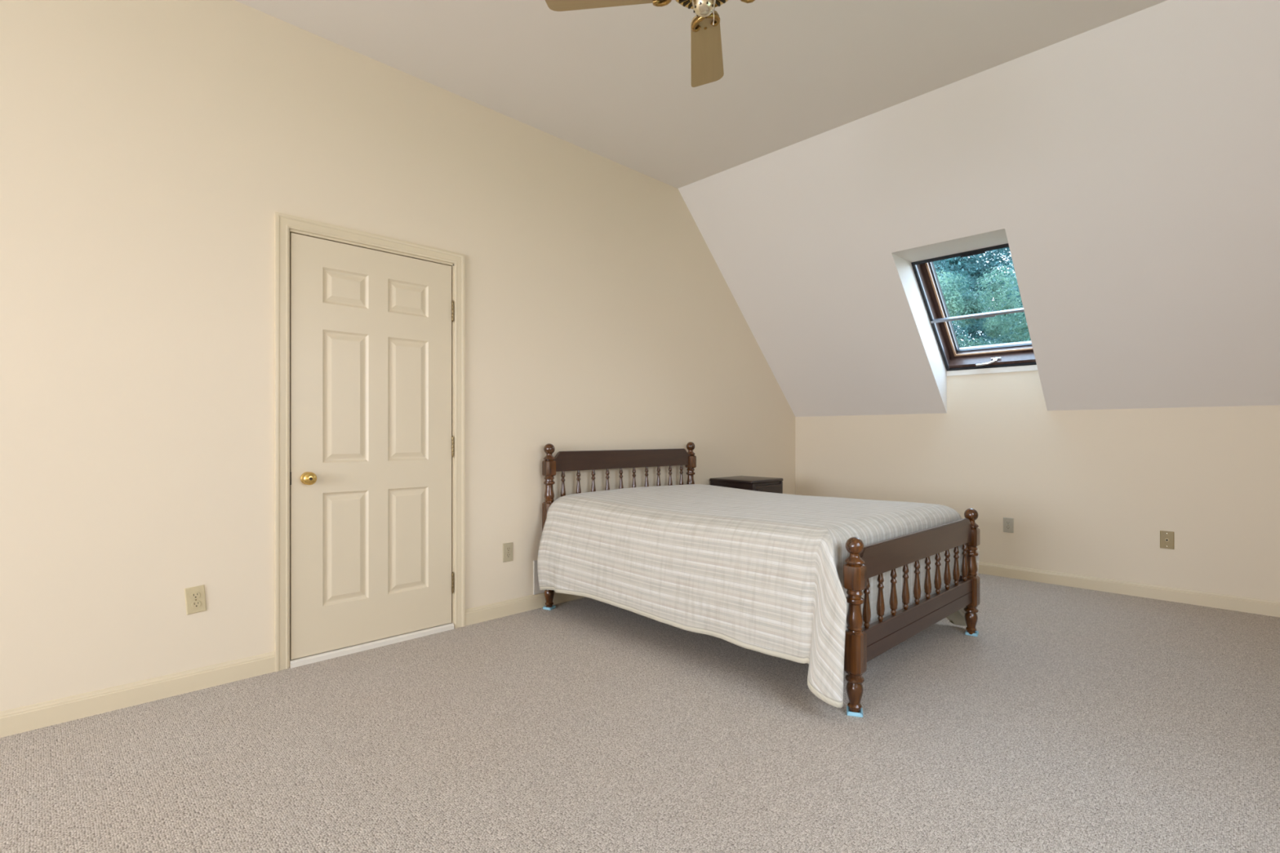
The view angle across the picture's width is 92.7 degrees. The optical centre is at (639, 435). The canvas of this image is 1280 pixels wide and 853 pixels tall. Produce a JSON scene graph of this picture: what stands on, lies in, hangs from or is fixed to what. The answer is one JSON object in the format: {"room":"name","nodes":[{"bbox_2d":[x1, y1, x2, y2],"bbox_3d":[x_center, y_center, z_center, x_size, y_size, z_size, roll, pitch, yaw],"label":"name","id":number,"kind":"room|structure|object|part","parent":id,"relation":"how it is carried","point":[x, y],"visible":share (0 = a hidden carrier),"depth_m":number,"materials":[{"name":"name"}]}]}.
{"room":"bedroom","nodes":[
{"label":"bedroom","id":0,"kind":"room"},
{"bbox_2d":[0,0,795,711],"bbox_3d":[-2.088,-0.455,2.661,10.650,3.131,0.200,0,0,-45],"label":"wall","id":1,"kind":"structure","parent":0,"point":[150,150],"depth_m":2.77,"materials":[{"name":"beige paint"}]},
{"bbox_2d":[184,584,206,614],"bbox_3d":[-1.936,0.717,2.664,0.080,0.120,0.009,0,0,-45],"label":"outlet","id":2,"kind":"object","parent":1,"relation":"attached to","point":[195,597],"visible":1,"depth_m":2.66,"materials":[{"name":"beige plastic"}]},
{"bbox_2d":[191,591,199,599],"bbox_3d":[-1.936,0.697,2.661,0.034,0.029,0.003,0,0,-45],"label":"receptacle","id":3,"kind":"object","parent":2,"relation":"attached to","point":[194,595],"depth_m":2.66,"materials":[{"name":"beige plastic"}]},
{"bbox_2d":[191,600,200,608],"bbox_3d":[-1.934,0.736,2.663,0.034,0.029,0.003,0,0,-45],"label":"receptacle","id":4,"kind":"object","parent":2,"relation":"attached to","point":[195,604],"depth_m":2.66,"materials":[{"name":"beige plastic"}]},
{"bbox_2d":[0,591,585,737],"bbox_3d":[-2.066,1.064,2.533,10.200,0.092,0.014,0,0,-45],"label":"baseboard","id":5,"kind":"structure","parent":1,"relation":"attached to","point":[39,715],"depth_m":2.57,"materials":[{"name":"beige paint"}]},
{"bbox_2d":[274,211,465,671],"bbox_3d":[-1.370,0.030,3.217,0.976,2.160,0.018,0,0,-45],"label":"trim","id":6,"kind":"structure","parent":1,"relation":"attached to","point":[282,222],"depth_m":2.91,"materials":[{"name":"beige paint"}]},
{"bbox_2d":[289,232,453,659],"bbox_3d":[-1.369,0.052,3.216,0.844,2.047,0.091,0,0,-45],"label":"door","id":7,"kind":"structure","parent":1,"relation":"in","point":[371,442],"depth_m":3.18,"materials":[{"name":"beige paint"}]},
{"bbox_3d":[-1.681,0.207,2.935,0.005,0.062,0.022,0,0,-45],"label":"latch plate","id":8,"kind":"part","parent":7,"relation":"part of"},
{"bbox_3d":[-1.603,0.209,2.961,0.064,0.064,0.058,0,0,-45],"label":"knob","id":9,"kind":"part","parent":7,"relation":"part of","materials":[{"name":"gold metal"}]},
{"bbox_2d":[289,622,453,668],"bbox_3d":[-1.392,1.095,3.236,0.842,0.030,0.076,0,0,-45],"label":"threshold","id":10,"kind":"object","parent":1,"relation":"attached to","point":[314,658],"depth_m":3.17,"materials":[{"name":"paint"}]},
{"bbox_2d":[502,542,512,562],"bbox_3d":[-0.814,0.722,3.772,0.072,0.116,0.009,0,0,-45],"label":"outlet","id":11,"kind":"object","parent":1,"relation":"attached to","point":[507,547],"visible":1,"depth_m":3.77,"materials":[{"name":"beige plastic"}]},
{"bbox_2d":[533,560,545,594],"bbox_3d":[-0.570,0.909,4.013,0.310,0.218,0.010,0,0,-45],"label":"wall panel","id":12,"kind":"object","parent":1,"relation":"attached to","point":[536,590],"visible":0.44,"depth_m":3.91,"materials":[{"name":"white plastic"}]},
{"bbox_2d":[0,573,1279,852],"bbox_3d":[-0.654,1.185,1.104,10.600,0.150,4.430,0,0,-45],"label":"floor","id":13,"kind":"structure","parent":0,"point":[1074,720],"depth_m":2.13,"materials":[{"name":"carpet"}]},
{"bbox_2d":[542,604,555,609],"bbox_3d":[-0.582,1.102,3.917,0.060,0.016,0.060,0,0,25],"label":"pad","id":14,"kind":"object","parent":13,"relation":"on","point":[544,606],"visible":0.81,"depth_m":3.90,"materials":[{"name":"blue plastic"}]},
{"bbox_2d":[709,475,782,493],"bbox_3d":[0.909,0.735,5.127,0.454,0.750,0.472,0,0,-45],"label":"nightstand","id":15,"kind":"object","parent":13,"relation":"on","point":[774,485],"visible":0.27,"depth_m":5.00,"materials":[{"name":"brown wood"}]},
{"bbox_3d":[1.047,0.478,4.988,0.384,0.145,0.023,0,0,-45],"label":"drawer","id":16,"kind":"part","parent":15,"relation":"part of","materials":[{"name":"brown wood"}]},
{"bbox_2d":[542,441,979,712],"bbox_3d":[0.631,0.577,3.659,1.451,1.050,2.137,0,0,-44],"label":"bed","id":17,"kind":"object","parent":13,"relation":"on","point":[862,645],"visible":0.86,"depth_m":2.96,"materials":[{"name":"brown wood"}]},
{"bbox_3d":[-0.582,0.577,3.917,0.075,1.050,0.075,0,0,-44],"label":"post","id":18,"kind":"part","parent":17,"relation":"part of","materials":[{"name":"brown wood"}]},
{"bbox_3d":[-0.089,0.169,4.397,1.340,0.130,0.024,0,0,-44],"label":"headboard","id":19,"kind":"part","parent":17,"relation":"part of","materials":[{"name":"brown wood"}]},
{"bbox_3d":[0.404,0.577,4.877,0.075,1.050,0.075,0,0,-44],"label":"post","id":20,"kind":"part","parent":17,"relation":"part of","materials":[{"name":"brown wood"}]},
{"bbox_2d":[537,484,979,707],"bbox_3d":[0.653,0.732,3.634,1.658,0.735,2.053,0,0,-44],"label":"coverlet","id":21,"kind":"object","parent":17,"relation":"on","point":[760,571],"visible":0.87,"depth_m":2.96,"materials":[{"name":"fabric"}]},
{"bbox_3d":[0.857,0.754,2.440,0.075,0.696,0.075,0,0,-44],"label":"post","id":22,"kind":"part","parent":17,"relation":"part of","materials":[{"name":"brown wood"}]},
{"bbox_3d":[1.350,0.520,2.920,1.340,0.129,0.024,0,0,-44],"label":"footboard","id":23,"kind":"part","parent":17,"relation":"part of","materials":[{"name":"brown wood"}]},
{"bbox_3d":[1.350,0.856,2.920,1.340,0.129,0.032,0,0,-44],"label":"rail","id":24,"kind":"part","parent":17,"relation":"part of","materials":[{"name":"brown wood"}]},
{"bbox_3d":[1.843,0.754,3.401,0.075,0.696,0.075,0,0,-44],"label":"post","id":25,"kind":"part","parent":17,"relation":"part of","materials":[{"name":"brown wood"}]},
{"bbox_2d":[846,705,862,717],"bbox_3d":[0.857,1.102,2.440,0.060,0.016,0.060,0,0,17],"label":"pad","id":26,"kind":"object","parent":13,"relation":"on","point":[848,713],"visible":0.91,"depth_m":2.42,"materials":[{"name":"blue plastic"}]},
{"bbox_2d":[964,630,978,636],"bbox_3d":[1.851,1.102,3.409,0.060,0.016,0.060,0,0,35],"label":"pad","id":27,"kind":"object","parent":13,"relation":"on","point":[966,633],"visible":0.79,"depth_m":3.39,"materials":[{"name":"blue plastic"}]},
{"bbox_2d":[234,0,1168,188],"bbox_3d":[-1.303,-2.046,0.400,8.587,0.150,4.240,0,0,-45],"label":"ceiling","id":28,"kind":"structure","parent":0,"point":[613,83],"depth_m":3.16,"materials":[{"name":"white paint"}]},
{"bbox_2d":[544,0,755,87],"bbox_3d":[0.211,-1.636,1.944,0.810,0.670,0.809,0,0,-39],"label":"ceiling fan","id":29,"kind":"object","parent":28,"relation":"hanging from","point":[706,52],"visible":1,"depth_m":2.10,"materials":[{"name":"brown wood"}]},
{"bbox_3d":[-0.103,-1.420,1.982,0.410,0.006,0.133,0,12,6],"label":"blade","id":30,"kind":"part","parent":29,"relation":"part of","materials":[{"name":"brown wood"}]},
{"bbox_3d":[0.245,-1.420,2.259,0.133,0.006,0.410,-12,-2,7],"label":"blade","id":31,"kind":"part","parent":29,"relation":"part of","materials":[{"name":"brown wood"}]},
{"bbox_2d":[678,0,1279,417],"bbox_3d":[2.431,-1.290,4.090,1.913,2.210,4.240,0,0,-45],"label":"ceiling","id":32,"kind":"structure","parent":0,"point":[1127,168],"depth_m":3.72,"materials":[{"name":"white paint"}]},
{"bbox_2d":[911,243,1036,371],"bbox_3d":[2.603,-0.993,4.642,0.944,0.953,0.798,0,0,-45],"label":"window","id":33,"kind":"structure","parent":32,"relation":"attached to","point":[954,357],"depth_m":4.82,"materials":[{"name":"brown wood"}]},
{"bbox_3d":[2.603,-1.039,4.642,0.683,1.040,0.041,0,45,45],"label":"sash","id":34,"kind":"part","parent":33,"relation":"part of","materials":[{"name":"brown wood"}]},
{"bbox_3d":[2.588,-0.889,4.581,0.140,0.007,0.018,0,45,45],"label":"screen pull","id":35,"kind":"part","parent":33,"relation":"part of","materials":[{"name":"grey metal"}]},
{"bbox_3d":[2.772,-0.584,4.862,0.170,0.027,0.067,0,45,45],"label":"crank handle","id":36,"kind":"part","parent":33,"relation":"part of","materials":[{"name":"silver metal"}]},
{"bbox_2d":[795,370,1279,601],"bbox_3d":[3.079,0.260,4.688,0.150,1.700,4.180,0,0,-45],"label":"wall","id":37,"kind":"structure","parent":0,"point":[1092,493],"depth_m":4.45,"materials":[{"name":"beige paint"}]},
{"bbox_2d":[946,364,1037,376],"bbox_3d":[2.810,-0.514,4.848,0.010,0.043,0.712,0,0,-45],"label":"trim","id":38,"kind":"structure","parent":37,"relation":"attached to","point":[1031,367],"depth_m":4.85,"materials":[{"name":"paint"}]},
{"bbox_2d":[1003,517,1013,533],"bbox_3d":[2.879,0.702,4.778,0.009,0.116,0.072,0,0,-45],"label":"outlet","id":39,"kind":"object","parent":37,"relation":"attached to","point":[1008,522],"visible":1,"depth_m":4.77,"materials":[{"name":"grey plastic"}]},
{"bbox_2d":[977,561,1279,617],"bbox_3d":[2.973,1.064,4.679,0.014,0.092,4.016,0,0,-45],"label":"baseboard","id":40,"kind":"structure","parent":37,"relation":"attached to","point":[1255,606],"depth_m":4.21,"materials":[{"name":"beige paint"}]},
{"bbox_2d":[1160,530,1174,549],"bbox_3d":[3.542,0.703,4.107,0.008,0.118,0.074,0,0,-45],"label":"wall jack","id":41,"kind":"object","parent":37,"relation":"attached to","point":[1166,538],"visible":1,"depth_m":4.10,"materials":[{"name":"beige plastic"}]},
{"label":"outside","id":42,"kind":"structure","parent":0,"visible":0},
{"bbox_3d":[12.227,4.410,16.665,90.000,0.200,90.000,0,0,-45],"label":"ground","id":43,"kind":"structure","parent":42,"visible":0},
{"bbox_2d":[933,259,992,347],"bbox_3d":[8.892,-1.453,20.499,4.946,11.541,5.460,0,0,10],"label":"tree","id":44,"kind":"object","parent":43,"relation":"on","point":[941,264],"visible":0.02,"depth_m":19.51,"materials":[{"name":"green plant"}]},
{"bbox_2d":[933,247,1031,347],"bbox_3d":[15.861,-4.210,28.155,15.518,18.439,15.590,0,0,-8],"label":"tree","id":45,"kind":"object","parent":43,"relation":"on","point":[966,264],"visible":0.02,"depth_m":25.25,"materials":[{"name":"green plant"}]},
{"bbox_2d":[936,265,1031,347],"bbox_3d":[7.811,0.097,14.679,4.220,8.440,4.077,0,0,-12],"label":"tree","id":46,"kind":"object","parent":43,"relation":"on","point":[953,304],"visible":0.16,"depth_m":13.77,"materials":[{"name":"green plant"}]},
{"bbox_2d":[980,261,1026,345],"bbox_3d":[12.380,-2.117,16.863,4.922,12.869,5.104,0,0,-27],"label":"tree","id":47,"kind":"object","parent":43,"relation":"on","point":[1011,269],"visible":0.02,"depth_m":17.45,"materials":[{"name":"green plant"}]}
]}

